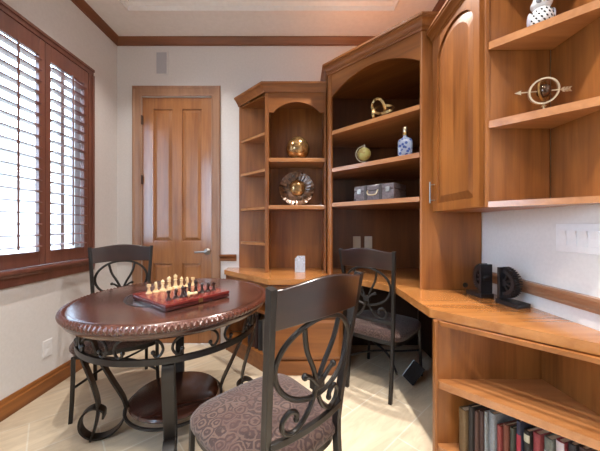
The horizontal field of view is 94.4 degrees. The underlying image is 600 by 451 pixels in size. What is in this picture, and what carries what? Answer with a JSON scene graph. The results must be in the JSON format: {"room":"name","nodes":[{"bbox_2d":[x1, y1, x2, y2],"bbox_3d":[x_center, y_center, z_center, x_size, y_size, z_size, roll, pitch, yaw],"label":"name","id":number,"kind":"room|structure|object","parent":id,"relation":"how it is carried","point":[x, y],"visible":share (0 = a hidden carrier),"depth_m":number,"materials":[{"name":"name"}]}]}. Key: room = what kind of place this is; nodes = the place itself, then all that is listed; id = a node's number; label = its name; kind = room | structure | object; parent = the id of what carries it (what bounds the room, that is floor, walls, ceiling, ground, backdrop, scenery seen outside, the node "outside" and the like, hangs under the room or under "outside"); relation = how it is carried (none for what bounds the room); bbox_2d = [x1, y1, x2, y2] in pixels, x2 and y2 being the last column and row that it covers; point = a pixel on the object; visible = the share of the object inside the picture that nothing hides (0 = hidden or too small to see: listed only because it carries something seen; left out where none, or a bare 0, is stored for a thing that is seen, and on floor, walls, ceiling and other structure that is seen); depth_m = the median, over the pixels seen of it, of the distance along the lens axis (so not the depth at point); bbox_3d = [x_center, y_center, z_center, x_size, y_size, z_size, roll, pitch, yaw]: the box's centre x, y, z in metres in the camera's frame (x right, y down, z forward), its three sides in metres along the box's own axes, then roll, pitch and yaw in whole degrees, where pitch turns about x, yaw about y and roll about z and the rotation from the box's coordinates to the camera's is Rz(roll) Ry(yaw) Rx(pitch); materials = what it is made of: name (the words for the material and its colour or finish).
{"room":"home office","nodes":[
{"label":"home office","id":0,"kind":"room"},
{"bbox_2d":[0,0,116,399],"bbox_3d":[-1.870,-0.333,0.276,0.120,3.020,5.192,0,0,0],"label":"wall","id":1,"kind":"structure","parent":0,"point":[28,312],"depth_m":2.14,"materials":[{"name":"paint"}]},
{"bbox_2d":[0,360,89,421],"bbox_3d":[-1.801,1.117,0.276,0.018,0.120,4.952,0,0,0],"label":"baseboard","id":2,"kind":"structure","parent":1,"relation":"attached to","point":[17,400],"depth_m":1.88,"materials":[{"name":"brown wood"}]},
{"bbox_2d":[0,0,94,289],"bbox_3d":[-1.836,-0.482,1.930,0.168,1.735,1.020,0,0,0],"label":"window","id":3,"kind":"structure","parent":1,"relation":"in","point":[15,277],"depth_m":2.21,"materials":[{"name":"brown wood"}]},
{"bbox_2d":[0,10,44,270],"bbox_3d":[-1.813,-0.510,1.742,0.108,1.567,0.437,0,0,4],"label":"plantation shutter","id":4,"kind":"object","parent":3,"relation":"attached to","point":[9,27],"visible":1,"depth_m":1.83,"materials":[{"name":"brown wood"}]},
{"bbox_2d":[45,43,87,263],"bbox_3d":[-1.813,-0.510,2.163,0.107,1.567,0.397,0,0,4],"label":"plantation shutter","id":5,"kind":"object","parent":3,"relation":"attached to","point":[53,57],"visible":0.97,"depth_m":2.15,"materials":[{"name":"brown wood"}]},
{"bbox_2d":[43,338,51,357],"bbox_3d":[-1.806,0.877,1.990,0.008,0.118,0.075,0,0,0],"label":"wall outlet","id":6,"kind":"object","parent":1,"relation":"attached to","point":[47,345],"visible":1,"depth_m":1.99,"materials":[{"name":"white plastic"}]},
{"bbox_2d":[71,0,118,44],"bbox_3d":[-1.787,-1.810,0.276,0.046,0.066,4.952,0,0,0],"label":"trim","id":7,"kind":"structure","parent":1,"relation":"attached to","point":[82,5],"depth_m":2.44,"materials":[{"name":"brown wood"}]},
{"bbox_2d":[0,343,432,450],"bbox_3d":[-0.315,1.227,0.276,3.230,0.100,5.192,0,0,0],"label":"floor","id":8,"kind":"structure","parent":0,"point":[368,422],"depth_m":1.81,"materials":[{"name":"tile"}]},
{"bbox_2d":[68,244,159,424],"bbox_3d":[-1.302,0.665,2.010,0.521,1.027,0.590,0,0,-30],"label":"dining chair","id":9,"kind":"object","parent":8,"relation":"on","point":[119,252],"visible":0.36,"depth_m":2.11,"materials":[{"name":"brown metal"}]},
{"bbox_2d":[55,278,265,450],"bbox_3d":[-0.745,0.793,1.670,1.090,0.760,1.090,0,0,22],"label":"dining table","id":10,"kind":"object","parent":8,"relation":"on","point":[111,314],"visible":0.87,"depth_m":1.40,"materials":[{"name":"brown wood"}]},
{"bbox_2d":[128,371,218,423],"bbox_3d":[-0.745,1.012,1.670,0.492,0.031,0.492,0,0,-20],"label":"shelf","id":11,"kind":"object","parent":10,"relation":"attached to","point":[193,388],"depth_m":1.62,"materials":[{"name":"brown wood"}]},
{"bbox_2d":[133,284,228,311],"bbox_3d":[-0.670,0.395,1.583,0.378,0.034,0.374,0,0,38],"label":"chessboard","id":12,"kind":"object","parent":10,"relation":"on","point":[156,300],"visible":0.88,"depth_m":1.48,"materials":[{"name":"red wood"}]},
{"bbox_2d":[146,284,151,293],"bbox_3d":[-0.841,0.353,1.547,0.032,0.050,0.032,0,0,38],"label":"chess rook","id":13,"kind":"object","parent":12,"relation":"on","point":[148,285],"visible":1,"depth_m":1.54,"materials":[{"name":"beige wood"}]},
{"bbox_2d":[152,282,159,292],"bbox_3d":[-0.817,0.349,1.577,0.037,0.058,0.037,0,0,38],"label":"knight","id":14,"kind":"object","parent":12,"relation":"on","point":[155,290],"visible":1,"depth_m":1.57,"materials":[{"name":"beige wood"}]},
{"bbox_2d":[159,279,165,291],"bbox_3d":[-0.794,0.344,1.607,0.038,0.068,0.038,0,0,38],"label":"bishop","id":15,"kind":"object","parent":12,"relation":"on","point":[162,289],"visible":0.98,"depth_m":1.60,"materials":[{"name":"beige wood"}]},
{"bbox_2d":[166,290,171,300],"bbox_3d":[-0.667,0.355,1.411,0.029,0.046,0.029,0,0,38],"label":"chess rook","id":16,"kind":"object","parent":12,"relation":"on","point":[168,292],"visible":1,"depth_m":1.41,"materials":[{"name":"black wood"}]},
{"bbox_2d":[166,276,172,289],"bbox_3d":[-0.770,0.338,1.637,0.038,0.079,0.038,0,0,38],"label":"chess queen","id":17,"kind":"object","parent":12,"relation":"on","point":[169,277],"visible":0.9,"depth_m":1.63,"materials":[{"name":"beige wood"}]},
{"bbox_2d":[172,274,178,288],"bbox_3d":[-0.747,0.334,1.667,0.040,0.088,0.040,0,0,38],"label":"king","id":18,"kind":"object","parent":12,"relation":"on","point":[175,285],"visible":0.89,"depth_m":1.66,"materials":[{"name":"beige wood"}]},
{"bbox_2d":[172,288,178,298],"bbox_3d":[-0.644,0.351,1.441,0.034,0.053,0.034,0,0,38],"label":"knight","id":19,"kind":"object","parent":12,"relation":"on","point":[176,296],"visible":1,"depth_m":1.43,"materials":[{"name":"black wood"}]},
{"bbox_2d":[179,276,184,287],"bbox_3d":[-0.724,0.344,1.697,0.038,0.068,0.038,0,0,38],"label":"bishop","id":20,"kind":"object","parent":12,"relation":"on","point":[181,277],"visible":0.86,"depth_m":1.69,"materials":[{"name":"beige wood"}]},
{"bbox_2d":[179,285,185,297],"bbox_3d":[-0.620,0.346,1.471,0.035,0.063,0.035,0,0,38],"label":"bishop","id":21,"kind":"object","parent":12,"relation":"on","point":[182,295],"visible":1,"depth_m":1.46,"materials":[{"name":"black wood"}]},
{"bbox_2d":[186,282,192,295],"bbox_3d":[-0.597,0.341,1.501,0.035,0.073,0.035,0,0,38],"label":"chess queen","id":22,"kind":"object","parent":12,"relation":"on","point":[189,283],"visible":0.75,"depth_m":1.50,"materials":[{"name":"black wood"}]},
{"bbox_2d":[187,291,197,296],"bbox_3d":[-0.569,0.364,1.475,0.052,0.032,0.032,0,0,-5],"label":"pawn","id":23,"kind":"object","parent":12,"relation":"on","point":[189,293],"visible":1,"depth_m":1.47,"materials":[{"name":"beige wood"}]},
{"bbox_2d":[194,279,198,294],"bbox_3d":[-0.574,0.337,1.531,0.037,0.081,0.037,0,0,38],"label":"king","id":24,"kind":"object","parent":12,"relation":"on","point":[195,281],"visible":0.7,"depth_m":1.52,"materials":[{"name":"black wood"}]},
{"bbox_2d":[199,282,204,293],"bbox_3d":[-0.550,0.346,1.561,0.035,0.063,0.035,0,0,38],"label":"bishop","id":25,"kind":"object","parent":12,"relation":"on","point":[201,291],"visible":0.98,"depth_m":1.55,"materials":[{"name":"black wood"}]},
{"bbox_2d":[205,282,210,291],"bbox_3d":[-0.527,0.351,1.591,0.034,0.053,0.034,0,0,38],"label":"knight","id":26,"kind":"object","parent":12,"relation":"on","point":[208,283],"visible":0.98,"depth_m":1.58,"materials":[{"name":"black wood"}]},
{"bbox_2d":[226,275,268,371],"bbox_3d":[-0.473,0.818,2.466,0.453,0.719,0.567,0,0,0],"label":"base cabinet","id":27,"kind":"object","parent":8,"relation":"on","point":[255,358],"visible":0.2,"depth_m":2.43,"materials":[{"name":"brown wood"}]},
{"bbox_2d":[255,312,260,348],"bbox_3d":[-0.367,0.896,2.431,0.034,0.285,0.176,0,0,0],"label":"book","id":28,"kind":"object","parent":27,"relation":"on","point":[257,315],"visible":0.53,"depth_m":2.34,"materials":[{"name":"fabric"}]},
{"bbox_2d":[258,314,263,350],"bbox_3d":[-0.328,0.913,2.395,0.040,0.250,0.176,0,0,0],"label":"book","id":29,"kind":"object","parent":27,"relation":"on","point":[260,321],"visible":0.79,"depth_m":2.31,"materials":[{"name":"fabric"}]},
{"bbox_2d":[263,315,264,347],"bbox_3d":[-0.289,0.903,2.353,0.034,0.270,0.176,0,0,0],"label":"book","id":30,"kind":"object","parent":27,"relation":"on","point":[264,315],"visible":0.26,"depth_m":2.27,"materials":[{"name":"fabric"}]},
{"bbox_2d":[188,271,363,450],"bbox_3d":[-0.101,0.665,1.063,0.491,1.027,0.590,0,0,-42],"label":"dining chair","id":31,"kind":"object","parent":8,"relation":"on","point":[272,411],"visible":1,"depth_m":0.93,"materials":[{"name":"brown metal"}]},
{"bbox_2d":[269,285,342,374],"bbox_3d":[0.049,0.818,2.446,0.583,0.719,0.607,0,0,0],"label":"base cabinet","id":32,"kind":"object","parent":8,"relation":"on","point":[294,361],"visible":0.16,"depth_m":2.17,"materials":[{"name":"brown wood"}]},
{"bbox_2d":[224,267,599,355],"bbox_3d":[0.234,0.436,1.835,1.889,0.042,1.831,0,0,0],"label":"countertop","id":33,"kind":"structure","parent":32,"relation":"on","point":[455,306],"depth_m":1.37,"materials":[{"name":"brown wood"}]},
{"bbox_2d":[234,81,326,271],"bbox_3d":[-0.207,-0.414,2.572,0.876,1.657,0.356,0,0,0],"label":"bookcase","id":34,"kind":"object","parent":33,"relation":"on","point":[273,232],"visible":1,"depth_m":2.74,"materials":[{"name":"brown wood"}]},
{"bbox_2d":[279,172,313,204],"bbox_3d":[-0.030,-0.341,2.583,0.328,0.321,0.119,0,0,0],"label":"decorative plate","id":35,"kind":"object","parent":34,"relation":"on","point":[296,188],"visible":1,"depth_m":2.58,"materials":[{"name":"silver metal"}]},
{"bbox_2d":[286,136,309,157],"bbox_3d":[-0.020,-0.712,2.585,0.222,0.227,0.222,0,0,0],"label":"orb","id":36,"kind":"object","parent":34,"relation":"on","point":[297,146],"visible":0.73,"depth_m":2.50,"materials":[{"name":"gold metal"}]},
{"bbox_2d":[295,256,304,271],"bbox_3d":[0.000,0.342,2.470,0.090,0.145,0.028,0,0,0],"label":"plaque","id":37,"kind":"object","parent":33,"relation":"on","point":[299,260],"visible":1,"depth_m":2.46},
{"bbox_2d":[320,11,480,289],"bbox_3d":[0.688,-0.467,2.249,0.999,1.762,0.999,0,0,0],"label":"hutch","id":38,"kind":"object","parent":33,"relation":"on","point":[395,66],"visible":0.8,"depth_m":2.27,"materials":[{"name":"brown wood"}]},
{"bbox_2d":[353,236,360,247],"bbox_3d":[0.555,0.165,2.716,0.075,0.118,0.008,0,0,0],"label":"wall outlet","id":39,"kind":"object","parent":38,"relation":"attached to","point":[356,239],"visible":0.94,"depth_m":2.71,"materials":[{"name":"beige plastic"}]},
{"bbox_2d":[355,144,370,162],"bbox_3d":[0.506,-0.560,2.199,0.104,0.162,0.104,0,0,-36],"label":"desk globe","id":40,"kind":"object","parent":38,"relation":"on","point":[364,153],"visible":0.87,"depth_m":2.17,"materials":[{"name":"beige metal"}]},
{"bbox_2d":[364,236,371,247],"bbox_3d":[0.668,0.165,2.716,0.075,0.118,0.008,0,0,0],"label":"wall outlet","id":41,"kind":"object","parent":38,"relation":"attached to","point":[367,239],"visible":0.95,"depth_m":2.71,"materials":[{"name":"beige plastic"}]},
{"bbox_2d":[332,104,419,147],"bbox_3d":[0.714,-0.774,2.254,0.907,0.032,0.906,0,0,-1],"label":"shelf","id":42,"kind":"object","parent":38,"relation":"attached to","point":[385,131],"depth_m":2.27,"materials":[{"name":"brown wood"}]},
{"bbox_2d":[332,152,419,179],"bbox_3d":[0.714,-0.462,2.254,0.907,0.032,0.906,0,0,-1],"label":"shelf","id":43,"kind":"object","parent":38,"relation":"attached to","point":[403,167],"depth_m":2.25,"materials":[{"name":"brown wood"}]},
{"bbox_2d":[332,197,419,208],"bbox_3d":[0.714,-0.173,2.254,0.907,0.032,0.906,0,0,-1],"label":"shelf","id":44,"kind":"object","parent":38,"relation":"attached to","point":[408,202],"depth_m":2.18,"materials":[{"name":"brown wood"}]},
{"bbox_2d":[354,182,405,200],"bbox_3d":[0.612,-0.250,2.156,0.338,0.121,0.222,0,0,45],"label":"case","id":45,"kind":"object","parent":38,"relation":"on","point":[386,190],"visible":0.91,"depth_m":2.07,"materials":[{"name":"grey leather"}]},
{"bbox_2d":[371,98,393,117],"bbox_3d":[0.627,-0.879,2.114,0.174,0.174,0.074,0,0,20],"label":"knot","id":46,"kind":"object","parent":38,"relation":"on","point":[383,105],"visible":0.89,"depth_m":2.11,"materials":[{"name":"metal"}]},
{"bbox_2d":[398,126,412,155],"bbox_3d":[0.736,-0.585,1.948,0.098,0.213,0.074,0,0,20],"label":"decanter","id":47,"kind":"object","parent":38,"relation":"on","point":[405,144],"visible":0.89,"depth_m":1.92,"materials":[{"name":"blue ceramic"}]},
{"bbox_2d":[466,263,493,297],"bbox_3d":[1.062,0.317,1.644,0.080,0.196,0.126,0,0,-4],"label":"bookend","id":48,"kind":"object","parent":33,"relation":"on","point":[482,272],"visible":1,"depth_m":1.59,"materials":[{"name":"black paint"}]},
{"bbox_2d":[495,267,530,308],"bbox_3d":[1.101,0.317,1.442,0.080,0.196,0.126,0,0,-10],"label":"bookend","id":49,"kind":"object","parent":33,"relation":"on","point":[508,285],"visible":1,"depth_m":1.44,"materials":[{"name":"black paint"}]},
{"bbox_2d":[338,248,422,404],"bbox_3d":[0.608,0.665,2.102,0.491,1.027,0.590,0,0,39],"label":"dining chair","id":50,"kind":"object","parent":8,"relation":"on","point":[391,329],"visible":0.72,"depth_m":1.92,"materials":[{"name":"brown metal"}]},
{"bbox_2d":[343,286,434,359],"bbox_3d":[0.760,0.819,2.057,0.834,0.717,1.384,0,0,0],"label":"panel","id":51,"kind":"object","parent":8,"relation":"on","point":[403,307],"visible":0.15,"depth_m":2.73,"materials":[{"name":"brown wood"}]},
{"bbox_2d":[402,360,424,385],"bbox_3d":[0.841,1.091,2.063,0.150,0.167,0.070,0,0,5],"label":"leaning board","id":52,"kind":"object","parent":8,"relation":"on","point":[414,371],"visible":1,"depth_m":2.06,"materials":[{"name":"black fabric"}]},
{"bbox_2d":[433,319,599,450],"bbox_3d":[0.911,0.818,1.073,0.533,0.719,0.573,0,0,0],"label":"bookcase","id":53,"kind":"object","parent":8,"relation":"on","point":[554,389],"visible":0.79,"depth_m":1.29,"materials":[{"name":"brown wood"}]},
{"bbox_2d":[459,403,476,450],"bbox_3d":[0.805,0.949,1.300,0.126,0.202,0.034,0,0,-15],"label":"book","id":54,"kind":"object","parent":53,"relation":"on","point":[463,410],"visible":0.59,"depth_m":1.27,"materials":[{"name":"paper"}]},
{"bbox_2d":[469,403,485,450],"bbox_3d":[0.829,0.935,1.276,0.126,0.229,0.019,0,0,-15],"label":"book","id":55,"kind":"object","parent":53,"relation":"on","point":[473,407],"visible":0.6,"depth_m":1.25,"materials":[{"name":"paper"}]},
{"bbox_2d":[475,407,487,450],"bbox_3d":[0.845,0.940,1.260,0.126,0.219,0.016,0,0,-15],"label":"book","id":56,"kind":"object","parent":53,"relation":"on","point":[477,411],"visible":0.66,"depth_m":1.24,"materials":[{"name":"paper"}]},
{"bbox_2d":[480,408,489,450],"bbox_3d":[0.859,0.935,1.246,0.126,0.229,0.014,0,0,-15],"label":"book","id":57,"kind":"object","parent":53,"relation":"on","point":[482,410],"visible":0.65,"depth_m":1.23,"materials":[{"name":"paper"}]},
{"bbox_2d":[484,409,492,450],"bbox_3d":[0.871,0.932,1.234,0.126,0.234,0.010,0,0,-15],"label":"book","id":58,"kind":"object","parent":53,"relation":"on","point":[486,413],"visible":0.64,"depth_m":1.22,"materials":[{"name":"paper"}]},
{"bbox_2d":[489,410,515,450],"bbox_3d":[0.886,0.930,1.218,0.126,0.238,0.024,0,0,-15],"label":"book","id":59,"kind":"object","parent":53,"relation":"on","point":[495,417],"visible":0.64,"depth_m":1.20,"materials":[{"name":"paper"}]},
{"bbox_2d":[497,420,513,450],"bbox_3d":[0.904,0.951,1.200,0.126,0.197,0.016,0,0,-15],"label":"book","id":60,"kind":"object","parent":53,"relation":"on","point":[499,426],"visible":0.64,"depth_m":1.18,"materials":[{"name":"paper"}]},
{"bbox_2d":[503,420,516,450],"bbox_3d":[0.920,0.943,1.185,0.126,0.213,0.018,0,0,-15],"label":"book","id":61,"kind":"object","parent":53,"relation":"on","point":[506,426],"visible":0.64,"depth_m":1.17,"materials":[{"name":"paper"}]},
{"bbox_2d":[510,425,516,450],"bbox_3d":[0.936,0.944,1.169,0.126,0.212,0.016,0,0,-15],"label":"book","id":62,"kind":"object","parent":53,"relation":"on","point":[513,429],"visible":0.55,"depth_m":1.15,"materials":[{"name":"paper"}]},
{"bbox_2d":[516,419,533,450],"bbox_3d":[0.951,0.925,1.153,0.127,0.249,0.017,0,0,-15],"label":"book","id":63,"kind":"object","parent":53,"relation":"on","point":[521,425],"visible":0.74,"depth_m":1.13,"materials":[{"name":"paper"}]},
{"bbox_2d":[524,426,541,450],"bbox_3d":[0.969,0.938,1.135,0.127,0.224,0.022,0,0,-15],"label":"book","id":64,"kind":"object","parent":53,"relation":"on","point":[528,432],"visible":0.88,"depth_m":1.11,"materials":[{"name":"paper"}]},
{"bbox_2d":[533,429,551,450],"bbox_3d":[0.991,0.935,1.114,0.126,0.230,0.026,0,0,-15],"label":"book","id":65,"kind":"object","parent":53,"relation":"on","point":[538,435],"visible":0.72,"depth_m":1.09,"materials":[{"name":"paper"}]},
{"bbox_2d":[544,433,561,450],"bbox_3d":[1.015,0.935,1.089,0.127,0.228,0.027,0,0,-15],"label":"book","id":66,"kind":"object","parent":53,"relation":"on","point":[550,439],"visible":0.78,"depth_m":1.07,"materials":[{"name":"paper"}]},
{"bbox_2d":[556,437,571,450],"bbox_3d":[1.039,0.932,1.065,0.127,0.235,0.026,0,0,-15],"label":"book","id":67,"kind":"object","parent":53,"relation":"on","point":[562,442],"visible":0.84,"depth_m":1.05,"materials":[{"name":"paper"}]},
{"bbox_2d":[568,441,582,450],"bbox_3d":[1.061,0.929,1.043,0.126,0.242,0.022,0,0,-15],"label":"book","id":68,"kind":"object","parent":53,"relation":"on","point":[572,445],"visible":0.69,"depth_m":1.03,"materials":[{"name":"paper"}]},
{"bbox_2d":[579,445,597,450],"bbox_3d":[1.081,0.928,1.023,0.126,0.243,0.021,0,0,-15],"label":"book","id":69,"kind":"object","parent":53,"relation":"on","point":[581,447],"visible":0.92,"depth_m":1.01,"materials":[{"name":"paper"}]},
{"bbox_2d":[117,46,355,342],"bbox_3d":[-0.315,-0.333,2.812,2.990,3.020,0.120,0,0,0],"label":"wall","id":70,"kind":"structure","parent":0,"point":[236,69],"depth_m":2.75,"materials":[{"name":"paint"}]},
{"bbox_2d":[155,51,168,74],"bbox_3d":[-1.366,-1.603,2.746,0.132,0.236,0.012,0,0,0],"label":"wall speaker","id":71,"kind":"object","parent":70,"relation":"attached to","point":[161,57],"visible":1,"depth_m":2.74,"materials":[{"name":"paint"}]},
{"bbox_2d":[132,86,220,344],"bbox_3d":[-1.220,-0.100,2.757,0.869,2.555,0.089,0,0,0],"label":"door","id":72,"kind":"structure","parent":70,"relation":"in","point":[176,142],"depth_m":2.76,"materials":[{"name":"brown wood"}]},
{"bbox_2d":[219,254,235,260],"bbox_3d":[-0.713,0.317,2.737,0.165,0.064,0.030,0,0,0],"label":"trim","id":73,"kind":"structure","parent":70,"relation":"attached to","point":[223,257],"depth_m":2.74,"materials":[{"name":"brown wood"}]},
{"bbox_2d":[117,36,374,45],"bbox_3d":[-0.315,-1.810,2.729,2.990,0.066,0.046,0,0,0],"label":"trim","id":74,"kind":"structure","parent":70,"relation":"attached to","point":[123,40],"depth_m":2.72,"materials":[{"name":"brown wood"}]},
{"bbox_2d":[85,0,437,35],"bbox_3d":[-0.315,-1.948,0.276,3.230,0.210,5.192,0,0,0],"label":"ceiling","id":75,"kind":"structure","parent":0,"point":[123,22],"depth_m":2.50,"materials":[{"name":"paint"}]},
{"bbox_2d":[118,0,399,10],"bbox_3d":[-0.334,-1.867,0.270,2.307,0.072,4.239,0,0,0],"label":"trim","id":76,"kind":"structure","parent":75,"relation":"attached to","point":[129,5],"depth_m":2.37,"materials":[{"name":"paint"}]},
{"bbox_2d":[481,50,599,330],"bbox_3d":[1.240,-0.333,0.276,0.120,3.020,5.192,0,0,0],"label":"wall","id":77,"kind":"structure","parent":0,"point":[523,240],"depth_m":1.35,"materials":[{"name":"paint"}]},
{"bbox_2d":[432,0,445,10],"bbox_3d":[1.157,-1.810,0.276,0.046,0.066,4.952,0,0,0],"label":"trim","id":78,"kind":"structure","parent":77,"relation":"attached to","point":[440,3],"depth_m":2.29,"materials":[{"name":"brown wood"}]},
{"bbox_2d":[426,0,548,211],"bbox_3d":[0.994,-0.665,1.551,0.368,1.160,0.474,0,0,0],"label":"upper cabinet","id":79,"kind":"object","parent":77,"relation":"attached to","point":[456,34],"visible":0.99,"depth_m":1.49,"materials":[{"name":"brown wood"}]},
{"bbox_2d":[485,0,599,206],"bbox_3d":[1.003,-0.665,1.139,0.350,1.160,0.348,0,0,0],"label":"corner shelf unit","id":80,"kind":"object","parent":77,"relation":"attached to","point":[517,55],"visible":0.96,"depth_m":1.26,"materials":[{"name":"brown wood"}]},
{"bbox_2d":[526,0,555,26],"bbox_3d":[1.040,-0.918,1.199,0.096,0.140,0.089,0,0,25],"label":"owl figurine","id":81,"kind":"object","parent":80,"relation":"on","point":[541,10],"visible":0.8,"depth_m":1.17,"materials":[{"name":"white ceramic"}]},
{"bbox_2d":[515,77,571,108],"bbox_3d":[1.042,-0.559,1.192,0.208,0.150,0.051,0,0,-1],"label":"armillary","id":82,"kind":"object","parent":80,"relation":"on","point":[543,91],"visible":0.93,"depth_m":1.18,"materials":[{"name":"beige metal"}]},
{"bbox_2d":[492,272,599,314],"bbox_3d":[1.165,0.317,-0.206,0.030,0.064,3.988,0,0,0],"label":"trim","id":83,"kind":"structure","parent":77,"relation":"attached to","point":[585,302],"depth_m":1.24,"materials":[{"name":"brown wood"}]},
{"bbox_2d":[556,224,599,254],"bbox_3d":[1.173,0.056,1.173,0.014,0.121,0.181,0,0,0],"label":"switch plate","id":84,"kind":"object","parent":77,"relation":"attached to","point":[572,238],"visible":1,"depth_m":1.16,"materials":[{"name":"white plastic"}]},
{"bbox_2d":[557,230,565,244],"bbox_3d":[1.171,0.055,1.242,0.009,0.066,0.034,0,0,0],"label":"rocker switch","id":85,"kind":"object","parent":84,"relation":"attached to","point":[561,234],"depth_m":1.24,"materials":[{"name":"white plastic"}]},
{"bbox_2d":[567,231,576,245],"bbox_3d":[1.171,0.055,1.196,0.009,0.066,0.034,0,0,0],"label":"rocker switch","id":86,"kind":"object","parent":84,"relation":"attached to","point":[571,235],"depth_m":1.20,"materials":[{"name":"white plastic"}]},
{"bbox_2d":[578,231,587,246],"bbox_3d":[1.171,0.055,1.150,0.009,0.066,0.034,0,0,0],"label":"rocker switch","id":87,"kind":"object","parent":84,"relation":"attached to","point":[582,235],"depth_m":1.15,"materials":[{"name":"white plastic"}]},
{"bbox_2d":[589,231,599,247],"bbox_3d":[1.171,0.055,1.104,0.009,0.066,0.034,0,0,0],"label":"rocker switch","id":88,"kind":"object","parent":84,"relation":"attached to","point":[594,236],"depth_m":1.11,"materials":[{"name":"white plastic"}]},
{"label":"outside","id":89,"kind":"structure","parent":0,"visible":0},
{"bbox_3d":[-15.990,1.377,2.500,28.020,0.100,45.000,0,0,0],"label":"patio","id":90,"kind":"object","parent":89,"visible":0},
{"bbox_2d":[0,145,69,254],"bbox_3d":[-7.850,-0.545,7.000,4.300,3.745,18.800,0,0,0],"label":"neighbor house","id":91,"kind":"structure","parent":90,"relation":"on","point":[5,205],"depth_m":6.26,"materials":[{"name":"paint"}]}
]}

